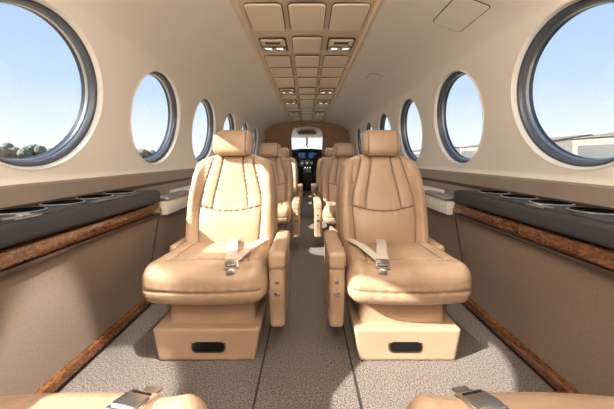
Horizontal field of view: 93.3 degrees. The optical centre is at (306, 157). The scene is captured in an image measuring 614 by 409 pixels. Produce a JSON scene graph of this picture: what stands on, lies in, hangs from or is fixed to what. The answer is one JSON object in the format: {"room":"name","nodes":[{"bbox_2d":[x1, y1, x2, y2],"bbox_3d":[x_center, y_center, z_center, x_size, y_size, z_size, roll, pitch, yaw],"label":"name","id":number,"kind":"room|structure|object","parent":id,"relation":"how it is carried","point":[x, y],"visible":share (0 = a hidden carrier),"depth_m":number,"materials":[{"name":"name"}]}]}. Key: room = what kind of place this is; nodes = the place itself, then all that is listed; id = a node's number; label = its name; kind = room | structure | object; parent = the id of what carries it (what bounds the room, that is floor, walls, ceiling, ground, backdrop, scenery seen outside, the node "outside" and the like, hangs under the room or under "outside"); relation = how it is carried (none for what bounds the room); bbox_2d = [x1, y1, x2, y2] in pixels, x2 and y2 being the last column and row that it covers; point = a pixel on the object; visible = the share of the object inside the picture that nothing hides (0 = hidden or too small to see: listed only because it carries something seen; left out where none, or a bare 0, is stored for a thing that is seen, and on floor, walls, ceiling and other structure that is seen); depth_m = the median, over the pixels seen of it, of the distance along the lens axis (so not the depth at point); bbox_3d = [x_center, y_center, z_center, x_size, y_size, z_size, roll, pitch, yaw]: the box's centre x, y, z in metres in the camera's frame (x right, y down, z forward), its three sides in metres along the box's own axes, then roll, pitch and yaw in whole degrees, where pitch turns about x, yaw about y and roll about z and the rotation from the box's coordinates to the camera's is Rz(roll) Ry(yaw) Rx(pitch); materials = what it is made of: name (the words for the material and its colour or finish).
{"room":"aircraft cabin","nodes":[
{"label":"aircraft cabin","id":0,"kind":"room"},
{"bbox_2d":[0,0,288,395],"bbox_3d":[-0.890,-0.006,3.350,0.780,2.012,9.900,0,0,0],"label":"wall","id":1,"kind":"structure","parent":0,"point":[52,310],"depth_m":1.76,"materials":[{"name":"beige plastic"}]},
{"bbox_2d":[0,0,103,170],"bbox_3d":[-1.277,-0.330,1.360,0.180,0.783,0.788,0,0,0],"label":"frame","id":2,"kind":"object","parent":1,"relation":"attached to","point":[86,123],"visible":1,"depth_m":1.58,"materials":[{"name":"grey metal"}]},
{"bbox_2d":[0,190,159,277],"bbox_3d":[-1.091,0.289,0.430,0.253,0.186,3.000,0,0,0],"label":"console","id":3,"kind":"object","parent":1,"relation":"attached to","point":[19,225],"visible":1,"depth_m":1.19,"materials":[{"name":"grey plastic"}]},
{"bbox_2d":[0,190,159,248],"bbox_3d":[-1.092,0.249,0.430,0.250,0.090,3.000,0,0,0],"label":"armrest","id":4,"kind":"object","parent":3,"relation":"on","point":[19,225],"depth_m":1.20,"materials":[{"name":"grey plastic"}]},
{"bbox_2d":[33,298,149,393],"bbox_3d":[-1.058,0.945,3.360,0.032,0.051,9.800,0,0,0],"label":"baseboard","id":5,"kind":"structure","parent":1,"relation":"attached to","point":[65,373],"depth_m":1.40,"materials":[{"name":"brown wood"}]},
{"bbox_2d":[151,218,158,261],"bbox_3d":[-1.028,0.650,1.930,0.084,0.501,0.006,0,0,0],"label":"trim","id":6,"kind":"structure","parent":1,"relation":"attached to","point":[158,218],"depth_m":1.93,"materials":[{"name":"brown"}]},
{"bbox_2d":[130,69,180,164],"bbox_3d":[-1.277,-0.330,2.420,0.180,0.783,0.788,0,0,0],"label":"frame","id":7,"kind":"object","parent":1,"relation":"attached to","point":[165,149],"visible":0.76,"depth_m":2.66,"materials":[{"name":"grey plastic"}]},
{"bbox_2d":[154,190,189,214],"bbox_3d":[-1.000,0.330,2.200,0.120,0.120,0.480,0,0,0],"label":"armrest","id":8,"kind":"object","parent":1,"relation":"attached to","point":[169,203],"visible":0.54,"depth_m":2.09,"materials":[{"name":"beige"}]},
{"bbox_2d":[191,98,215,161],"bbox_3d":[-1.277,-0.330,3.500,0.180,0.783,0.788,0,0,0],"label":"frame","id":9,"kind":"object","parent":1,"relation":"attached to","point":[210,112],"visible":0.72,"depth_m":3.77,"materials":[{"name":"grey"}]},
{"bbox_2d":[223,112,235,129],"bbox_3d":[-1.277,-0.330,4.600,0.180,0.783,0.788,0,0,0],"label":"frame","id":10,"kind":"object","parent":1,"relation":"attached to","point":[232,123],"visible":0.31,"depth_m":4.82,"materials":[{"name":"grey plastic"}]},
{"bbox_2d":[241,121,248,130],"bbox_3d":[-1.277,-0.330,5.700,0.180,0.783,0.788,0,0,0],"label":"frame","id":11,"kind":"object","parent":1,"relation":"attached to","point":[245,126],"visible":0.19,"depth_m":5.88,"materials":[{"name":"grey plastic"}]},
{"bbox_2d":[251,127,257,154],"bbox_3d":[-1.277,-0.330,6.800,0.180,0.783,0.788,0,0,0],"label":"frame","id":12,"kind":"object","parent":1,"relation":"attached to","point":[255,132],"visible":0.45,"depth_m":7.12,"materials":[{"name":"grey"}]},
{"bbox_2d":[55,190,558,408],"bbox_3d":[0.000,1.020,4.350,2.200,0.040,11.900,0,0,0],"label":"floor","id":13,"kind":"structure","parent":0,"point":[307,365],"depth_m":1.38,"materials":[{"name":"carpet"}]},
{"bbox_2d":[0,385,207,408],"bbox_3d":[-0.467,0.409,0.309,0.680,1.182,0.742,0,0,0],"label":"seat","id":14,"kind":"object","parent":13,"relation":"on","point":[147,398],"visible":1,"depth_m":0.61,"materials":[{"name":"beige leather"}]},
{"bbox_2d":[142,130,289,359],"bbox_3d":[-0.456,0.409,1.691,0.702,1.182,0.742,0,0,0],"label":"seat","id":15,"kind":"object","parent":13,"relation":"on","point":[214,279],"visible":1,"depth_m":1.47,"materials":[{"name":"beige leather"}]},
{"bbox_2d":[142,242,270,304],"bbox_3d":[-0.494,0.606,1.615,0.600,0.209,0.590,0,0,0],"label":"cushion","id":16,"kind":"object","parent":15,"relation":"on","point":[192,273],"depth_m":1.35,"materials":[{"name":"beige leather"}]},
{"bbox_2d":[252,228,291,408],"bbox_3d":[-0.215,0.998,3.350,0.008,0.004,9.800,0,0,0],"label":"trim","id":17,"kind":"structure","parent":13,"relation":"attached to","point":[256,392],"depth_m":1.37,"materials":[{"name":"grey carpet"}]},
{"bbox_2d":[260,143,300,236],"bbox_3d":[-0.426,0.409,3.351,0.702,1.182,0.742,0,0,0],"label":"seat","id":18,"kind":"object","parent":13,"relation":"on","point":[288,206],"visible":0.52,"depth_m":3.46,"materials":[{"name":"beige leather"}]},
{"bbox_2d":[277,201,291,223],"bbox_3d":[-0.464,0.606,3.275,0.600,0.209,0.590,0,0,0],"label":"cushion","id":19,"kind":"object","parent":18,"relation":"on","point":[284,207],"depth_m":3.02,"materials":[{"name":"beige leather"}]},
{"bbox_2d":[280,148,302,209],"bbox_3d":[-0.426,0.409,5.051,0.702,1.182,0.742,0,0,0],"label":"seat","id":20,"kind":"object","parent":13,"relation":"on","point":[298,188],"visible":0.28,"depth_m":5.17,"materials":[{"name":"beige leather"}]},
{"bbox_2d":[292,150,299,178],"bbox_3d":[-0.450,0.375,8.932,0.460,1.250,0.495,0,0,0],"label":"seat","id":21,"kind":"object","parent":13,"relation":"on","point":[296,157],"visible":0.27,"depth_m":8.69,"materials":[{"name":"black"}]},
{"bbox_2d":[291,127,322,183],"bbox_3d":[0.000,0.035,9.342,2.200,1.970,1.985,0,0,0],"label":"shell","id":22,"kind":"object","parent":13,"relation":"on","point":[295,134],"visible":0.07,"depth_m":10.07,"materials":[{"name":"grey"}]},
{"bbox_2d":[293,149,320,166],"bbox_3d":[0.000,-0.010,9.800,1.550,0.610,0.400,0,0,0],"label":"panel","id":23,"kind":"object","parent":22,"relation":"attached to","point":[306,160],"visible":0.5,"depth_m":9.82,"materials":[{"name":"black plastic"}]},
{"bbox_2d":[297,132,316,134],"bbox_3d":[0.000,-0.785,9.300,0.600,0.080,0.500,0,0,0],"label":"panel","id":24,"kind":"object","parent":22,"relation":"attached to","point":[300,133],"visible":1,"depth_m":9.09,"materials":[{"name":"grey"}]},
{"bbox_2d":[302,167,311,189],"bbox_3d":[0.000,0.644,9.350,0.300,0.702,0.800,0,0,0],"label":"throttle quadrant","id":25,"kind":"object","parent":13,"relation":"on","point":[306,175],"visible":0.98,"depth_m":8.95,"materials":[{"name":"black plastic"}]},
{"bbox_2d":[314,150,321,178],"bbox_3d":[0.450,0.375,8.932,0.460,1.250,0.495,0,0,0],"label":"seat","id":26,"kind":"object","parent":13,"relation":"on","point":[317,157],"visible":0.32,"depth_m":8.69,"materials":[{"name":"black"}]},
{"bbox_2d":[311,148,333,209],"bbox_3d":[0.426,0.409,5.051,0.702,1.182,0.742,0,0,0],"label":"seat","id":27,"kind":"object","parent":13,"relation":"on","point":[315,188],"visible":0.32,"depth_m":5.17,"materials":[{"name":"beige leather"}]},
{"bbox_2d":[313,143,353,236],"bbox_3d":[0.426,0.409,3.351,0.702,1.182,0.742,0,0,0],"label":"seat","id":28,"kind":"object","parent":13,"relation":"on","point":[325,206],"visible":0.41,"depth_m":3.46,"materials":[{"name":"beige leather"}]},
{"bbox_2d":[322,201,336,223],"bbox_3d":[0.464,0.606,3.275,0.600,0.209,0.590,0,0,0],"label":"cushion","id":29,"kind":"object","parent":28,"relation":"on","point":[328,207],"depth_m":3.02,"materials":[{"name":"beige leather"}]},
{"bbox_2d":[322,228,361,408],"bbox_3d":[0.215,0.998,3.350,0.008,0.004,9.800,0,0,0],"label":"trim","id":30,"kind":"structure","parent":13,"relation":"attached to","point":[357,392],"depth_m":1.37,"materials":[{"name":"grey carpet"}]},
{"bbox_2d":[324,130,471,359],"bbox_3d":[0.456,0.409,1.691,0.702,1.182,0.742,0,0,0],"label":"seat","id":31,"kind":"object","parent":13,"relation":"on","point":[399,279],"visible":1,"depth_m":1.47,"materials":[{"name":"beige leather"}]},
{"bbox_2d":[343,242,471,304],"bbox_3d":[0.494,0.606,1.615,0.600,0.209,0.590,0,0,0],"label":"cushion","id":32,"kind":"object","parent":31,"relation":"on","point":[386,273],"depth_m":1.35,"materials":[{"name":"beige leather"}]},
{"bbox_2d":[406,385,613,408],"bbox_3d":[0.467,0.409,0.309,0.680,1.182,0.742,0,0,0],"label":"seat","id":33,"kind":"object","parent":13,"relation":"on","point":[464,398],"visible":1,"depth_m":0.61,"materials":[{"name":"beige leather"}]},
{"bbox_2d":[229,0,384,122],"bbox_3d":[0.000,-1.020,3.350,1.020,0.032,9.900,0,0,0],"label":"ceiling","id":34,"kind":"structure","parent":0,"point":[252,35],"depth_m":2.49,"materials":[{"name":"brown plastic"}]},
{"bbox_2d":[244,4,284,30],"bbox_3d":[-0.300,-1.021,2.120,0.255,0.014,0.400,0,0,0],"label":"plate","id":35,"kind":"object","parent":34,"relation":"attached to","point":[262,17],"visible":1,"depth_m":2.08,"materials":[{"name":"beige"}]},
{"bbox_2d":[243,2,285,28],"bbox_3d":[-0.300,-1.025,2.120,0.268,0.006,0.413,0,0,0],"label":"plate gap","id":36,"kind":"object","parent":35,"relation":"on","point":[247,2],"visible":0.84,"depth_m":1.92,"materials":[{"name":"brown"}]},
{"bbox_2d":[258,37,287,51],"bbox_3d":[-0.300,-1.017,2.620,0.215,0.018,0.275,0,0,0],"label":"recessed light","id":37,"kind":"object","parent":34,"relation":"in","point":[282,42],"visible":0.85,"depth_m":2.55,"materials":[{"name":"beige plastic"}]},
{"bbox_2d":[263,46,273,51],"bbox_3d":[-0.352,-1.000,2.655,0.100,0.020,0.100,0,0,0],"label":"air vent","id":38,"kind":"object","parent":37,"relation":"attached to","point":[272,48],"visible":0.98,"depth_m":2.63,"materials":[{"name":"silver metal"}]},
{"bbox_2d":[265,42,279,43],"bbox_3d":[-0.300,-1.008,2.545,0.130,0.010,0.040,0,0,0],"label":"switch","id":39,"kind":"object","parent":37,"relation":"attached to","point":[265,42],"visible":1,"depth_m":2.53,"materials":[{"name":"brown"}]},
{"bbox_2d":[274,46,284,51],"bbox_3d":[-0.248,-1.000,2.655,0.100,0.020,0.100,0,0,0],"label":"air vent","id":40,"kind":"object","parent":37,"relation":"attached to","point":[276,47],"visible":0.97,"depth_m":2.63,"materials":[{"name":"silver metal"}]},
{"bbox_2d":[265,56,290,66],"bbox_3d":[-0.300,-1.021,3.070,0.255,0.014,0.330,0,0,0],"label":"plate","id":41,"kind":"object","parent":34,"relation":"attached to","point":[272,61],"visible":0.99,"depth_m":3.05,"materials":[{"name":"beige plastic"}]},
{"bbox_2d":[264,55,291,65],"bbox_3d":[-0.300,-1.025,3.070,0.268,0.006,0.343,0,0,0],"label":"plate gap","id":42,"kind":"object","parent":41,"relation":"on","point":[266,55],"visible":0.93,"depth_m":2.90,"materials":[{"name":"brown"}]},
{"bbox_2d":[270,68,292,75],"bbox_3d":[-0.300,-1.021,3.450,0.255,0.014,0.330,0,0,0],"label":"plate","id":43,"kind":"object","parent":34,"relation":"attached to","point":[275,71],"visible":1,"depth_m":3.40,"materials":[{"name":"beige"}]},
{"bbox_2d":[269,67,293,75],"bbox_3d":[-0.300,-1.025,3.450,0.268,0.006,0.343,0,0,0],"label":"plate gap","id":44,"kind":"object","parent":43,"relation":"on","point":[270,67],"visible":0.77,"depth_m":3.28,"materials":[{"name":"brown"}]},
{"bbox_2d":[274,78,294,85],"bbox_3d":[-0.300,-1.021,3.900,0.255,0.014,0.400,0,0,0],"label":"plate","id":45,"kind":"object","parent":34,"relation":"attached to","point":[279,81],"visible":1,"depth_m":3.84,"materials":[{"name":"beige leather"}]},
{"bbox_2d":[281,95,296,98],"bbox_3d":[-0.300,-1.021,4.850,0.255,0.014,0.330,0,0,0],"label":"plate","id":46,"kind":"object","parent":34,"relation":"attached to","point":[282,96],"visible":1,"depth_m":4.81,"materials":[{"name":"beige"}]},
{"bbox_2d":[285,104,297,107],"bbox_3d":[-0.300,-1.021,5.650,0.255,0.014,0.400,0,0,0],"label":"plate","id":47,"kind":"object","parent":34,"relation":"attached to","point":[286,105],"visible":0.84,"depth_m":5.60,"materials":[{"name":"beige leather"}]},
{"bbox_2d":[286,108,298,110],"bbox_3d":[-0.300,-1.021,6.100,0.255,0.014,0.330,0,0,0],"label":"plate","id":48,"kind":"object","parent":34,"relation":"attached to","point":[288,109],"visible":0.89,"depth_m":6.06,"materials":[{"name":"beige"}]},
{"bbox_2d":[289,114,299,116],"bbox_3d":[-0.300,-1.021,6.950,0.255,0.014,0.400,0,0,0],"label":"plate","id":49,"kind":"object","parent":34,"relation":"attached to","point":[290,115],"visible":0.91,"depth_m":6.92,"materials":[{"name":"beige"}]},
{"bbox_2d":[288,4,325,30],"bbox_3d":[0.000,-1.021,2.120,0.255,0.014,0.400,0,0,0],"label":"plate","id":50,"kind":"object","parent":34,"relation":"attached to","point":[303,17],"visible":1,"depth_m":2.08,"materials":[{"name":"beige"}]},
{"bbox_2d":[287,2,326,28],"bbox_3d":[0.000,-1.025,2.120,0.268,0.006,0.413,0,0,0],"label":"plate gap","id":51,"kind":"object","parent":50,"relation":"on","point":[291,2],"visible":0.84,"depth_m":1.92,"materials":[{"name":"brown"}]},
{"bbox_2d":[292,37,321,51],"bbox_3d":[0.000,-1.021,2.620,0.255,0.014,0.330,0,0,0],"label":"plate","id":52,"kind":"object","parent":34,"relation":"attached to","point":[300,44],"visible":1,"depth_m":2.59,"materials":[{"name":"beige"}]},
{"bbox_2d":[294,56,319,66],"bbox_3d":[0.000,-1.021,3.070,0.255,0.014,0.330,0,0,0],"label":"plate","id":53,"kind":"object","parent":34,"relation":"attached to","point":[300,61],"visible":1,"depth_m":3.05,"materials":[{"name":"beige plastic"}]},
{"bbox_2d":[294,55,319,61],"bbox_3d":[0.000,-1.025,3.070,0.268,0.006,0.343,0,0,0],"label":"plate gap","id":54,"kind":"object","parent":53,"relation":"on","point":[295,55],"visible":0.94,"depth_m":2.90,"materials":[{"name":"brown plastic"}]},
{"bbox_2d":[296,68,317,75],"bbox_3d":[0.000,-1.021,3.450,0.255,0.014,0.330,0,0,0],"label":"plate","id":55,"kind":"object","parent":34,"relation":"attached to","point":[299,71],"visible":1,"depth_m":3.40,"materials":[{"name":"beige"}]},
{"bbox_2d":[297,78,316,85],"bbox_3d":[0.000,-1.021,3.900,0.255,0.014,0.400,0,0,0],"label":"plate","id":56,"kind":"object","parent":34,"relation":"attached to","point":[301,81],"visible":1,"depth_m":3.84,"materials":[{"name":"beige"}]},
{"bbox_2d":[298,88,315,92],"bbox_3d":[0.000,-1.021,4.400,0.255,0.014,0.330,0,0,0],"label":"plate","id":57,"kind":"object","parent":34,"relation":"attached to","point":[301,90],"visible":1,"depth_m":4.36,"materials":[{"name":"beige"}]},
{"bbox_2d":[299,95,314,98],"bbox_3d":[0.000,-1.021,4.850,0.255,0.014,0.330,0,0,0],"label":"plate","id":58,"kind":"object","parent":34,"relation":"attached to","point":[300,96],"visible":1,"depth_m":4.80,"materials":[{"name":"beige"}]},
{"bbox_2d":[300,100,313,103],"bbox_3d":[0.000,-1.021,5.250,0.255,0.014,0.330,0,0,0],"label":"plate","id":59,"kind":"object","parent":34,"relation":"attached to","point":[301,101],"visible":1,"depth_m":5.21,"materials":[{"name":"beige"}]},
{"bbox_2d":[300,104,313,107],"bbox_3d":[0.000,-1.021,5.650,0.255,0.014,0.400,0,0,0],"label":"plate","id":60,"kind":"object","parent":34,"relation":"attached to","point":[301,105],"visible":0.83,"depth_m":5.62,"materials":[{"name":"beige"}]},
{"bbox_2d":[301,108,312,110],"bbox_3d":[0.000,-1.021,6.100,0.255,0.014,0.330,0,0,0],"label":"plate","id":61,"kind":"object","parent":34,"relation":"attached to","point":[302,109],"visible":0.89,"depth_m":6.06,"materials":[{"name":"beige"}]},
{"bbox_2d":[301,111,312,113],"bbox_3d":[0.000,-1.021,6.500,0.255,0.014,0.330,0,0,0],"label":"plate","id":62,"kind":"object","parent":34,"relation":"attached to","point":[302,112],"visible":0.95,"depth_m":6.46,"materials":[{"name":"beige leather"}]},
{"bbox_2d":[302,114,311,116],"bbox_3d":[0.000,-1.021,6.950,0.255,0.014,0.400,0,0,0],"label":"plate","id":63,"kind":"object","parent":34,"relation":"attached to","point":[303,115],"visible":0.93,"depth_m":6.92,"materials":[{"name":"beige"}]},
{"bbox_2d":[291,36,322,50],"bbox_3d":[0.000,-1.025,2.620,0.268,0.006,0.343,0,0,0],"label":"plate gap","id":64,"kind":"object","parent":34,"relation":"attached to","point":[294,36],"depth_m":2.45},
{"bbox_2d":[314,114,324,116],"bbox_3d":[0.300,-1.021,6.950,0.255,0.014,0.400,0,0,0],"label":"plate","id":65,"kind":"object","parent":34,"relation":"attached to","point":[315,115],"visible":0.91,"depth_m":6.92,"materials":[{"name":"beige"}]},
{"bbox_2d":[315,108,327,110],"bbox_3d":[0.300,-1.021,6.100,0.255,0.014,0.330,0,0,0],"label":"plate","id":66,"kind":"object","parent":34,"relation":"attached to","point":[316,109],"visible":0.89,"depth_m":6.06,"materials":[{"name":"beige"}]},
{"bbox_2d":[316,104,328,107],"bbox_3d":[0.300,-1.021,5.650,0.255,0.014,0.400,0,0,0],"label":"plate","id":67,"kind":"object","parent":34,"relation":"attached to","point":[317,105],"visible":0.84,"depth_m":5.60,"materials":[{"name":"beige"}]},
{"bbox_2d":[317,95,332,98],"bbox_3d":[0.300,-1.021,4.850,0.255,0.014,0.330,0,0,0],"label":"plate","id":68,"kind":"object","parent":34,"relation":"attached to","point":[318,96],"visible":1,"depth_m":4.81,"materials":[{"name":"beige"}]},
{"bbox_2d":[319,78,339,85],"bbox_3d":[0.300,-1.021,3.900,0.255,0.014,0.400,0,0,0],"label":"plate","id":69,"kind":"object","parent":34,"relation":"attached to","point":[323,81],"visible":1,"depth_m":3.84,"materials":[{"name":"beige"}]},
{"bbox_2d":[321,68,343,75],"bbox_3d":[0.300,-1.021,3.450,0.255,0.014,0.330,0,0,0],"label":"plate","id":70,"kind":"object","parent":34,"relation":"attached to","point":[325,71],"visible":1,"depth_m":3.40,"materials":[{"name":"beige"}]},
{"bbox_2d":[320,67,344,75],"bbox_3d":[0.300,-1.025,3.450,0.268,0.006,0.343,0,0,0],"label":"plate gap","id":71,"kind":"object","parent":70,"relation":"on","point":[322,67],"visible":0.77,"depth_m":3.28,"materials":[{"name":"brown"}]},
{"bbox_2d":[323,56,348,66],"bbox_3d":[0.300,-1.021,3.070,0.255,0.014,0.330,0,0,0],"label":"plate","id":72,"kind":"object","parent":34,"relation":"attached to","point":[329,61],"visible":0.99,"depth_m":3.05,"materials":[{"name":"beige plastic"}]},
{"bbox_2d":[322,55,349,65],"bbox_3d":[0.300,-1.025,3.070,0.268,0.006,0.343,0,0,0],"label":"plate gap","id":73,"kind":"object","parent":72,"relation":"on","point":[325,55],"visible":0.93,"depth_m":2.90,"materials":[{"name":"brown"}]},
{"bbox_2d":[326,37,355,51],"bbox_3d":[0.300,-1.017,2.620,0.215,0.018,0.275,0,0,0],"label":"recessed light","id":74,"kind":"object","parent":34,"relation":"in","point":[331,42],"visible":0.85,"depth_m":2.55,"materials":[{"name":"beige plastic"}]},
{"bbox_2d":[329,46,339,51],"bbox_3d":[0.248,-1.000,2.655,0.100,0.020,0.100,0,0,0],"label":"air vent","id":75,"kind":"object","parent":74,"relation":"attached to","point":[331,47],"visible":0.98,"depth_m":2.63,"materials":[{"name":"silver metal"}]},
{"bbox_2d":[334,42,348,43],"bbox_3d":[0.300,-1.008,2.545,0.130,0.010,0.040,0,0,0],"label":"switch","id":76,"kind":"object","parent":74,"relation":"attached to","point":[334,42],"visible":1,"depth_m":2.53,"materials":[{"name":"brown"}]},
{"bbox_2d":[340,46,350,51],"bbox_3d":[0.352,-1.000,2.655,0.100,0.020,0.100,0,0,0],"label":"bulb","id":77,"kind":"object","parent":74,"relation":"attached to","point":[341,48],"visible":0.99,"depth_m":2.63,"materials":[{"name":"silver metal"}]},
{"bbox_2d":[329,4,369,30],"bbox_3d":[0.300,-1.021,2.120,0.255,0.014,0.400,0,0,0],"label":"plate","id":78,"kind":"object","parent":34,"relation":"attached to","point":[344,17],"visible":1,"depth_m":2.08,"materials":[{"name":"beige leather"}]},
{"bbox_2d":[328,2,370,28],"bbox_3d":[0.300,-1.025,2.120,0.268,0.006,0.413,0,0,0],"label":"plate gap","id":79,"kind":"object","parent":78,"relation":"on","point":[336,2],"visible":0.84,"depth_m":1.92,"materials":[{"name":"brown"}]},
{"bbox_2d":[264,122,349,156],"bbox_3d":[0.000,-0.030,8.325,2.600,2.060,0.050,0,0,0],"label":"wall","id":80,"kind":"structure","parent":0,"point":[281,134],"depth_m":8.30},
{"bbox_2d":[325,0,613,395],"bbox_3d":[0.890,-0.006,3.350,0.780,2.012,9.900,0,0,0],"label":"wall","id":81,"kind":"structure","parent":0,"point":[561,310],"depth_m":1.75,"materials":[{"name":"beige plastic"}]},
{"bbox_2d":[356,127,362,154],"bbox_3d":[1.277,-0.330,6.800,0.180,0.783,0.788,0,0,0],"label":"frame","id":82,"kind":"object","parent":81,"relation":"attached to","point":[358,132],"visible":0.41,"depth_m":7.12,"materials":[{"name":"grey"}]},
{"bbox_2d":[365,121,372,130],"bbox_3d":[1.277,-0.330,5.700,0.180,0.783,0.788,0,0,0],"label":"frame","id":83,"kind":"object","parent":81,"relation":"attached to","point":[368,126],"visible":0.27,"depth_m":5.88,"materials":[{"name":"grey plastic"}]},
{"bbox_2d":[367,73,381,80],"bbox_3d":[0.799,-0.959,3.450,0.140,0.004,0.238,14,0,0],"label":"plate","id":84,"kind":"object","parent":81,"relation":"attached to","point":[374,77],"depth_m":3.44,"materials":[{"name":"beige plastic"}]},
{"bbox_2d":[378,112,390,129],"bbox_3d":[1.277,-0.330,4.600,0.180,0.783,0.788,0,0,0],"label":"frame","id":85,"kind":"object","parent":81,"relation":"attached to","point":[381,123],"visible":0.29,"depth_m":4.82,"materials":[{"name":"grey"}]},
{"bbox_2d":[398,98,422,161],"bbox_3d":[1.277,-0.330,3.500,0.180,0.783,0.788,0,0,0],"label":"frame","id":86,"kind":"object","parent":81,"relation":"attached to","point":[403,112],"visible":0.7,"depth_m":3.77,"materials":[{"name":"grey plastic"}]},
{"bbox_2d":[424,190,459,214],"bbox_3d":[1.000,0.330,2.200,0.120,0.120,0.480,0,0,0],"label":"armrest","id":87,"kind":"object","parent":81,"relation":"attached to","point":[444,203],"visible":0.61,"depth_m":2.09,"materials":[{"name":"beige"}]},
{"bbox_2d":[433,69,483,164],"bbox_3d":[1.277,-0.330,2.420,0.180,0.783,0.788,0,0,0],"label":"frame","id":88,"kind":"object","parent":81,"relation":"attached to","point":[448,149],"visible":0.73,"depth_m":2.66,"materials":[{"name":"grey plastic"}]},
{"bbox_2d":[455,218,462,261],"bbox_3d":[1.028,0.650,1.930,0.084,0.501,0.006,0,0,0],"label":"trim","id":89,"kind":"structure","parent":81,"relation":"attached to","point":[455,218],"depth_m":1.93,"materials":[{"name":"brown"}]},
{"bbox_2d":[434,0,488,31],"bbox_3d":[0.964,-0.906,1.840,0.200,0.005,0.340,21,0,0],"label":"plate","id":90,"kind":"object","parent":81,"relation":"attached to","point":[458,14],"depth_m":1.82,"materials":[{"name":"beige plastic"}]},
{"bbox_2d":[433,0,489,31],"bbox_3d":[0.965,-0.908,1.840,0.196,0.078,0.350,0,0,0],"label":"hatch gap","id":91,"kind":"object","parent":81,"relation":"attached to","point":[451,0],"visible":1,"depth_m":1.79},
{"bbox_2d":[464,298,580,393],"bbox_3d":[1.058,0.945,3.360,0.032,0.051,9.800,0,0,0],"label":"baseboard","id":92,"kind":"structure","parent":81,"relation":"attached to","point":[548,373],"depth_m":1.40,"materials":[{"name":"brown wood"}]},
{"bbox_2d":[454,190,613,277],"bbox_3d":[1.091,0.289,0.430,0.253,0.186,3.000,0,0,0],"label":"console","id":93,"kind":"object","parent":81,"relation":"attached to","point":[594,225],"visible":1,"depth_m":1.19,"materials":[{"name":"grey plastic"}]},
{"bbox_2d":[454,190,613,248],"bbox_3d":[1.092,0.249,0.430,0.250,0.090,3.000,0,0,0],"label":"armrest","id":94,"kind":"object","parent":93,"relation":"on","point":[594,225],"depth_m":1.20,"materials":[{"name":"grey plastic"}]},
{"bbox_2d":[510,0,613,170],"bbox_3d":[1.277,-0.330,1.360,0.180,0.783,0.788,0,0,0],"label":"frame","id":95,"kind":"object","parent":81,"relation":"attached to","point":[527,123],"visible":1,"depth_m":1.58,"materials":[{"name":"grey"}]},
{"label":"outside","id":96,"kind":"structure","parent":0,"visible":0},
{"label":"ground","id":97,"kind":"structure","parent":96,"visible":0},
{"bbox_2d":[0,146,17,157],"bbox_3d":[-125.930,-1.305,120.077,9.218,7.411,9.585,0,0,0],"label":"tree","id":98,"kind":"object","parent":97,"relation":"on","point":[6,153],"visible":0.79,"depth_m":120.23,"materials":[{"name":"green plant"}]},
{"bbox_2d":[1,142,19,158],"bbox_3d":[-133.662,-2.339,131.639,8.599,9.478,7.144,0,0,0],"label":"tree","id":99,"kind":"object","parent":97,"relation":"on","point":[8,145],"visible":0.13,"depth_m":129.63,"materials":[{"name":"green plant"}]},
{"bbox_2d":[16,144,46,157],"bbox_3d":[-117.796,-1.806,124.797,9.551,8.411,10.238,0,0,0],"label":"tree","id":100,"kind":"object","parent":97,"relation":"on","point":[31,150],"visible":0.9,"depth_m":123.06,"materials":[{"name":"green plant"}]},
{"bbox_2d":[137,148,148,157],"bbox_3d":[-120.260,-2.288,210.607,11.323,9.375,11.581,0,0,0],"label":"tree","id":101,"kind":"object","parent":97,"relation":"on","point":[145,153],"visible":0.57,"depth_m":206.75,"materials":[{"name":"green plant"}]},
{"bbox_2d":[148,150,154,156],"bbox_3d":[-117.635,-2.011,219.349,8.102,8.822,9.975,0,0,0],"label":"tree","id":102,"kind":"object","parent":97,"relation":"on","point":[151,152],"visible":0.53,"depth_m":215.35,"materials":[{"name":"green plant"}]},
{"bbox_2d":[412,147,459,156],"bbox_3d":[66.000,-1.350,150.000,20.800,7.500,40.800,0,0,0],"label":"hangar","id":103,"kind":"structure","parent":97,"relation":"on","point":[416,152],"depth_m":146.68,"materials":[{"name":"metal"}]},
{"bbox_2d":[460,134,591,157],"bbox_3d":[70.000,-1.725,92.000,22.800,8.250,40.800,0,0,0],"label":"hangar","id":104,"kind":"structure","parent":97,"relation":"on","point":[565,142],"depth_m":74.06,"materials":[{"name":"metal"}]},
{"bbox_2d":[572,132,613,158],"bbox_3d":[65.000,-1.600,42.000,22.800,8.000,34.800,0,0,0],"label":"hangar","id":105,"kind":"structure","parent":97,"relation":"on","point":[599,146],"depth_m":54.54,"materials":[{"name":"metal"}]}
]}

